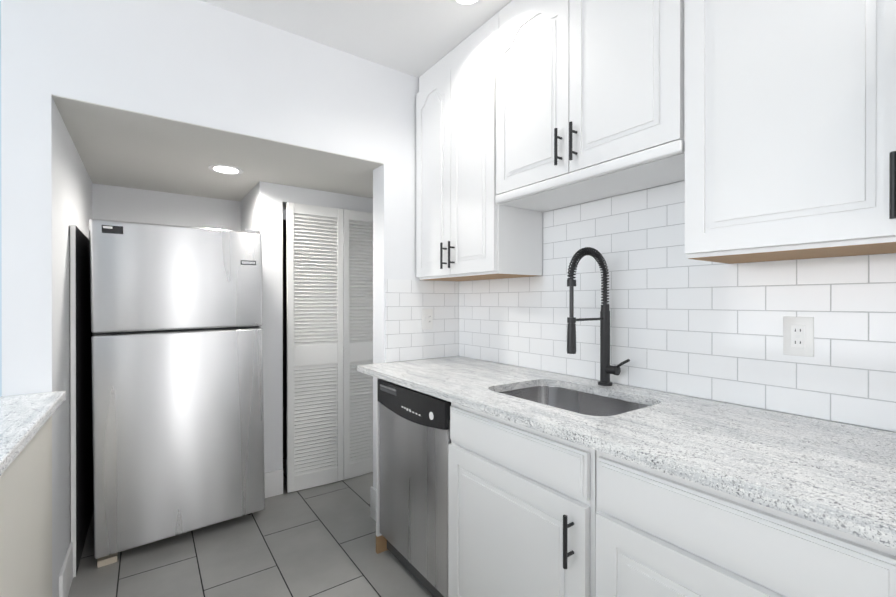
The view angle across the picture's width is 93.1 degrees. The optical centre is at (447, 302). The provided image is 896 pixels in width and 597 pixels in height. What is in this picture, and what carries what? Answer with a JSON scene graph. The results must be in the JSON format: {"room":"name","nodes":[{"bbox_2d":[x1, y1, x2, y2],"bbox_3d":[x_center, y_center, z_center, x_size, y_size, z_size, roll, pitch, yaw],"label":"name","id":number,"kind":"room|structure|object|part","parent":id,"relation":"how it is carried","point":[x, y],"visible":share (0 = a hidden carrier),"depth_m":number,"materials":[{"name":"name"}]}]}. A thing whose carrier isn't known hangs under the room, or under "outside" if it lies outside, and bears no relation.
{"room":"kitchen","nodes":[
{"label":"kitchen","id":0,"kind":"room"},
{"bbox_2d":[0,50,1,396],"bbox_3d":[-3.674,-0.029,1.307,3.650,2.560,0.100,0,0,-35],"label":"wall","id":1,"kind":"structure","parent":0,"point":[0,250],"depth_m":2.20,"materials":[{"name":"paint"}]},
{"bbox_2d":[0,84,91,596],"bbox_3d":[-0.872,0.242,0.620,0.130,2.020,5.340,0,0,-35],"label":"wall","id":2,"kind":"structure","parent":0,"point":[46,192],"depth_m":1.54,"materials":[{"name":"paint"}]},
{"bbox_2d":[0,391,65,475],"bbox_3d":[-0.415,0.349,-0.008,0.190,0.031,3.788,0,0,-35],"label":"countertop","id":3,"kind":"structure","parent":2,"relation":"on","point":[24,418],"depth_m":1.22,"materials":[{"name":"white stone"}]},
{"bbox_2d":[59,541,72,596],"bbox_3d":[-1.914,1.169,2.217,0.012,0.160,1.290,0,0,-35],"label":"baseboard","id":4,"kind":"structure","parent":2,"relation":"attached to","point":[65,577],"depth_m":1.79,"materials":[{"name":"paint"}]},
{"bbox_2d":[92,183,240,230],"bbox_3d":[-1.914,0.237,3.079,1.010,2.020,0.120,0,0,-35],"label":"wall","id":5,"kind":"structure","parent":0,"point":[116,203],"depth_m":2.96,"materials":[{"name":"paint"}]},
{"bbox_2d":[1,0,418,209],"bbox_3d":[-1.199,-1.042,2.707,2.010,0.540,1.550,0,0,-35],"label":"wall","id":6,"kind":"structure","parent":0,"point":[199,62],"depth_m":1.87,"materials":[{"name":"paint"}]},
{"bbox_2d":[51,94,383,206],"bbox_3d":[-1.111,-0.770,2.696,1.880,0.004,1.429,0,0,-35],"label":"ceiling panel","id":7,"kind":"object","parent":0,"point":[114,146],"visible":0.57,"depth_m":2.26,"materials":[{"name":"paint"}]},
{"bbox_2d":[208,164,242,174],"bbox_3d":[-1.279,-0.765,2.448,0.180,0.006,0.180,0,0,-35],"label":"light","id":8,"kind":"object","parent":7,"relation":"attached to","point":[225,169],"visible":1,"depth_m":2.44,"materials":[{"name":"paint"}]},
{"bbox_2d":[68,459,432,596],"bbox_3d":[-1.357,1.278,-0.052,5.860,0.050,6.800,0,0,-35],"label":"floor","id":9,"kind":"structure","parent":0,"point":[318,541],"depth_m":2.06,"materials":[{"name":"tile"}]},
{"bbox_2d":[70,225,93,576],"bbox_3d":[-1.942,0.449,2.268,0.018,1.600,0.833,0,0,-35],"label":"panel","id":10,"kind":"object","parent":9,"relation":"on","point":[81,335],"visible":0.75,"depth_m":2.07,"materials":[{"name":"black plastic"}]},
{"bbox_2d":[89,219,264,567],"bbox_3d":[-1.592,0.418,2.506,0.756,1.653,0.782,-1,1,-38],"label":"refrigerator","id":11,"kind":"object","parent":9,"relation":"on","point":[176,312],"visible":1,"depth_m":2.16,"materials":[{"name":"silver metal"}]},
{"bbox_3d":[-1.380,-0.128,2.224,0.756,0.533,0.074,-1,1,-38],"label":"door","id":12,"kind":"part","parent":11,"relation":"part of","materials":[{"name":"silver metal"}]},
{"bbox_3d":[-1.373,0.673,2.231,0.756,1.044,0.074,-1,1,-38],"label":"door","id":13,"kind":"part","parent":11,"relation":"part of","materials":[{"name":"silver metal"}]},
{"bbox_2d":[241,181,282,472],"bbox_3d":[-1.331,0.237,3.008,0.140,2.020,0.670,0,0,-35],"label":"wall pier","id":14,"kind":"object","parent":9,"relation":"on","point":[262,207],"visible":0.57,"depth_m":2.74,"materials":[{"name":"paint"}]},
{"bbox_2d":[265,469,282,497],"bbox_3d":[-1.139,1.168,2.728,0.154,0.160,0.012,0,0,-35],"label":"baseboard","id":15,"kind":"structure","parent":14,"relation":"attached to","point":[273,483],"depth_m":2.73,"materials":[{"name":"paint"}]},
{"bbox_2d":[376,377,387,553],"bbox_3d":[-0.091,0.806,2.303,0.648,0.884,0.019,0,0,-35],"label":"cabinet end panel","id":16,"kind":"object","parent":9,"relation":"on","point":[381,542],"visible":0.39,"depth_m":2.12,"materials":[{"name":"paint"}]},
{"bbox_2d":[378,379,450,596],"bbox_3d":[0.084,0.813,2.050,0.655,0.872,0.592,0,0,-35],"label":"dishwasher","id":17,"kind":"object","parent":9,"relation":"on","point":[415,440],"visible":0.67,"depth_m":1.82,"materials":[{"name":"silver metal"}]},
{"bbox_3d":[-0.160,0.448,1.877,0.057,0.133,0.586,0,0,-35],"label":"panel","id":18,"kind":"part","parent":17,"relation":"part of","materials":[{"name":"black plastic"}]},
{"bbox_2d":[448,402,595,596],"bbox_3d":[0.429,0.808,1.532,0.689,0.884,0.642,0,0,-35],"label":"base cabinet","id":19,"kind":"object","parent":9,"relation":"on","point":[521,511],"visible":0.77,"depth_m":1.31,"materials":[{"name":"paint"}]},
{"bbox_3d":[0.187,0.456,1.361,0.021,0.125,0.614,0,0,-35],"label":"drawer","id":20,"kind":"part","parent":19,"relation":"part of","materials":[{"name":"paint"}]},
{"bbox_3d":[0.319,0.629,1.125,0.039,0.137,0.012,0,0,-35],"label":"handle","id":21,"kind":"part","parent":19,"relation":"part of","materials":[{"name":"black metal"}]},
{"bbox_2d":[357,356,895,548],"bbox_3d":[0.371,0.350,1.628,0.674,0.030,2.006,0,0,-35],"label":"countertop","id":22,"kind":"structure","parent":19,"relation":"on","point":[836,475],"depth_m":1.05,"materials":[{"name":"white stone"}]},
{"bbox_2d":[499,386,648,415],"bbox_3d":[0.440,0.468,1.554,0.416,0.203,0.576,0,0,-35],"label":"sink bowl","id":23,"kind":"object","parent":22,"relation":"attached to","point":[580,402],"visible":0.08,"depth_m":1.75,"materials":[{"name":"silver metal"}]},
{"bbox_2d":[567,247,629,385],"bbox_3d":[0.579,0.059,1.633,0.256,0.551,0.136,0,0,-35],"label":"faucet","id":24,"kind":"object","parent":22,"relation":"on","point":[607,369],"visible":1,"depth_m":1.69,"materials":[{"name":"black metal"}]},
{"bbox_2d":[596,450,895,596],"bbox_3d":[0.780,0.809,1.036,0.689,0.884,0.566,0,0,-35],"label":"base cabinet","id":25,"kind":"object","parent":9,"relation":"on","point":[660,534],"visible":0.71,"depth_m":0.86,"materials":[{"name":"paint"}]},
{"bbox_3d":[0.538,0.835,0.865,0.022,0.597,0.538,0,0,-35],"label":"door","id":26,"kind":"part","parent":25,"relation":"part of","materials":[{"name":"paint"}]},
{"bbox_2d":[0,0,511,77],"bbox_3d":[-1.357,-1.330,-0.058,5.860,0.054,6.800,0,0,-35],"label":"ceiling","id":27,"kind":"structure","parent":0,"point":[417,38],"depth_m":2.00,"materials":[{"name":"paint"}]},
{"bbox_2d":[451,0,481,6],"bbox_3d":[0.082,-1.308,1.805,0.150,0.006,0.150,0,0,-35],"label":"recessed light","id":28,"kind":"object","parent":27,"relation":"in","point":[466,3],"visible":1,"depth_m":1.85,"materials":[{"name":"paint"}]},
{"bbox_2d":[283,220,286,458],"bbox_3d":[-1.132,0.293,3.602,0.870,1.905,0.170,0,0,-35],"label":"wall","id":29,"kind":"structure","parent":0,"point":[284,342],"depth_m":3.38,"materials":[{"name":"white paint"}]},
{"bbox_2d":[283,185,372,212],"bbox_3d":[-0.742,-0.716,3.049,0.870,0.115,0.060,0,0,-35],"label":"wall","id":30,"kind":"structure","parent":0,"point":[298,195],"depth_m":2.94,"materials":[{"name":"paint"}]},
{"bbox_2d":[286,202,372,492],"bbox_3d":[-0.741,0.295,2.984,0.750,1.893,0.044,0,0,-35],"label":"bifold door","id":31,"kind":"structure","parent":30,"relation":"in","point":[329,308],"depth_m":2.91,"materials":[{"name":"paint"}]},
{"bbox_3d":[-0.894,0.295,2.876,0.374,1.893,0.028,0,0,-33],"label":"panel","id":32,"kind":"part","parent":31,"relation":"part of","materials":[{"name":"paint"}]},
{"bbox_3d":[-0.588,0.294,3.092,0.374,1.893,0.028,0,0,-38],"label":"panel","id":33,"kind":"part","parent":31,"relation":"part of","materials":[{"name":"paint"}]},
{"bbox_2d":[373,163,458,488],"bbox_3d":[-0.183,0.238,2.564,0.520,2.020,0.140,0,0,-35],"label":"wall","id":34,"kind":"structure","parent":0,"point":[394,221],"depth_m":2.42,"materials":[{"name":"paint"}]},
{"bbox_2d":[371,486,375,520],"bbox_3d":[-0.401,1.161,2.412,0.012,0.175,0.164,0,0,-35],"label":"baseboard","id":35,"kind":"structure","parent":34,"relation":"attached to","point":[373,502],"depth_m":2.44,"materials":[{"name":"paint"}]},
{"bbox_2d":[385,279,458,361],"bbox_3d":[-0.141,0.101,2.502,0.501,0.462,0.009,0,0,-35],"label":"tile backsplash","id":36,"kind":"structure","parent":34,"relation":"attached to","point":[407,337],"depth_m":2.48,"materials":[{"name":"white tile"}]},
{"bbox_2d":[422,309,432,328],"bbox_3d":[-0.121,0.098,2.502,0.076,0.120,0.012,0,0,-35],"label":"outlet","id":37,"kind":"object","parent":36,"relation":"attached to","point":[427,318],"visible":1,"depth_m":2.50,"materials":[{"name":"white plastic"}]},
{"bbox_2d":[462,180,893,431],"bbox_3d":[0.933,-0.030,1.565,0.150,2.560,6.800,0,0,-35],"label":"wall","id":38,"kind":"structure","parent":0,"point":[734,263],"depth_m":1.56,"materials":[{"name":"tile"}]},
{"bbox_2d":[416,12,542,280],"bbox_3d":[0.123,-0.720,2.257,0.348,1.180,0.686,0,0,-35],"label":"upper cabinet","id":39,"kind":"object","parent":38,"relation":"attached to","point":[468,228],"visible":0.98,"depth_m":2.08,"materials":[{"name":"paint"}]},
{"bbox_3d":[-0.078,-0.673,2.324,0.022,1.060,0.336,0,0,-35],"label":"door","id":40,"kind":"part","parent":39,"relation":"part of","materials":[{"name":"paint"}]},
{"bbox_3d":[-0.023,-0.241,2.197,0.039,0.135,0.012,0,0,-35],"label":"handle","id":41,"kind":"part","parent":39,"relation":"part of","materials":[{"name":"black metal"}]},
{"bbox_3d":[0.016,-0.241,2.142,0.039,0.135,0.012,0,0,-35],"label":"handle","id":42,"kind":"part","parent":39,"relation":"part of","materials":[{"name":"black metal"}]},
{"bbox_3d":[0.118,-0.673,2.046,0.022,1.060,0.336,0,0,-35],"label":"door","id":43,"kind":"part","parent":39,"relation":"part of","materials":[{"name":"paint"}]},
{"bbox_2d":[495,0,684,211],"bbox_3d":[0.557,-0.874,1.644,0.348,0.868,0.811,0,0,-35],"label":"upper cabinet","id":44,"kind":"object","parent":38,"relation":"attached to","point":[590,100],"visible":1,"depth_m":1.52,"materials":[{"name":"paint"}]},
{"bbox_3d":[0.338,-0.841,1.735,0.022,0.722,0.398,0,0,-35],"label":"door","id":45,"kind":"part","parent":44,"relation":"part of","materials":[{"name":"paint"}]},
{"bbox_3d":[0.411,-0.578,1.583,0.039,0.135,0.012,0,0,-35],"label":"handle","id":46,"kind":"part","parent":44,"relation":"part of","materials":[{"name":"black metal"}]},
{"bbox_3d":[0.450,-0.577,1.527,0.039,0.135,0.012,0,0,-35],"label":"handle","id":47,"kind":"part","parent":44,"relation":"part of","materials":[{"name":"black metal"}]},
{"bbox_3d":[0.570,-0.841,1.407,0.022,0.722,0.398,0,0,-35],"label":"door","id":48,"kind":"part","parent":44,"relation":"part of","materials":[{"name":"paint"}]},
{"bbox_2d":[459,181,895,431],"bbox_3d":[1.163,-0.051,1.101,0.009,0.772,3.778,0,0,-35],"label":"tile backsplash","id":49,"kind":"structure","parent":38,"relation":"attached to","point":[681,323],"depth_m":1.53,"materials":[{"name":"white tile"}]},
{"bbox_2d":[783,316,813,356],"bbox_3d":[1.040,0.101,1.261,0.007,0.116,0.072,0,0,-35],"label":"outlet","id":50,"kind":"object","parent":49,"relation":"attached to","point":[798,336],"visible":1,"depth_m":1.26,"materials":[{"name":"white plastic"}]},
{"bbox_2d":[685,0,895,263],"bbox_3d":[0.928,-0.717,1.119,0.348,1.180,0.469,0,0,-35],"label":"upper cabinet","id":51,"kind":"object","parent":38,"relation":"attached to","point":[790,129],"visible":1,"depth_m":1.03,"materials":[{"name":"paint"}]},
{"bbox_3d":[0.916,-0.238,0.870,0.039,0.135,0.012,0,0,-35],"label":"handle","id":52,"kind":"part","parent":51,"relation":"part of","materials":[{"name":"black metal"}]}
]}

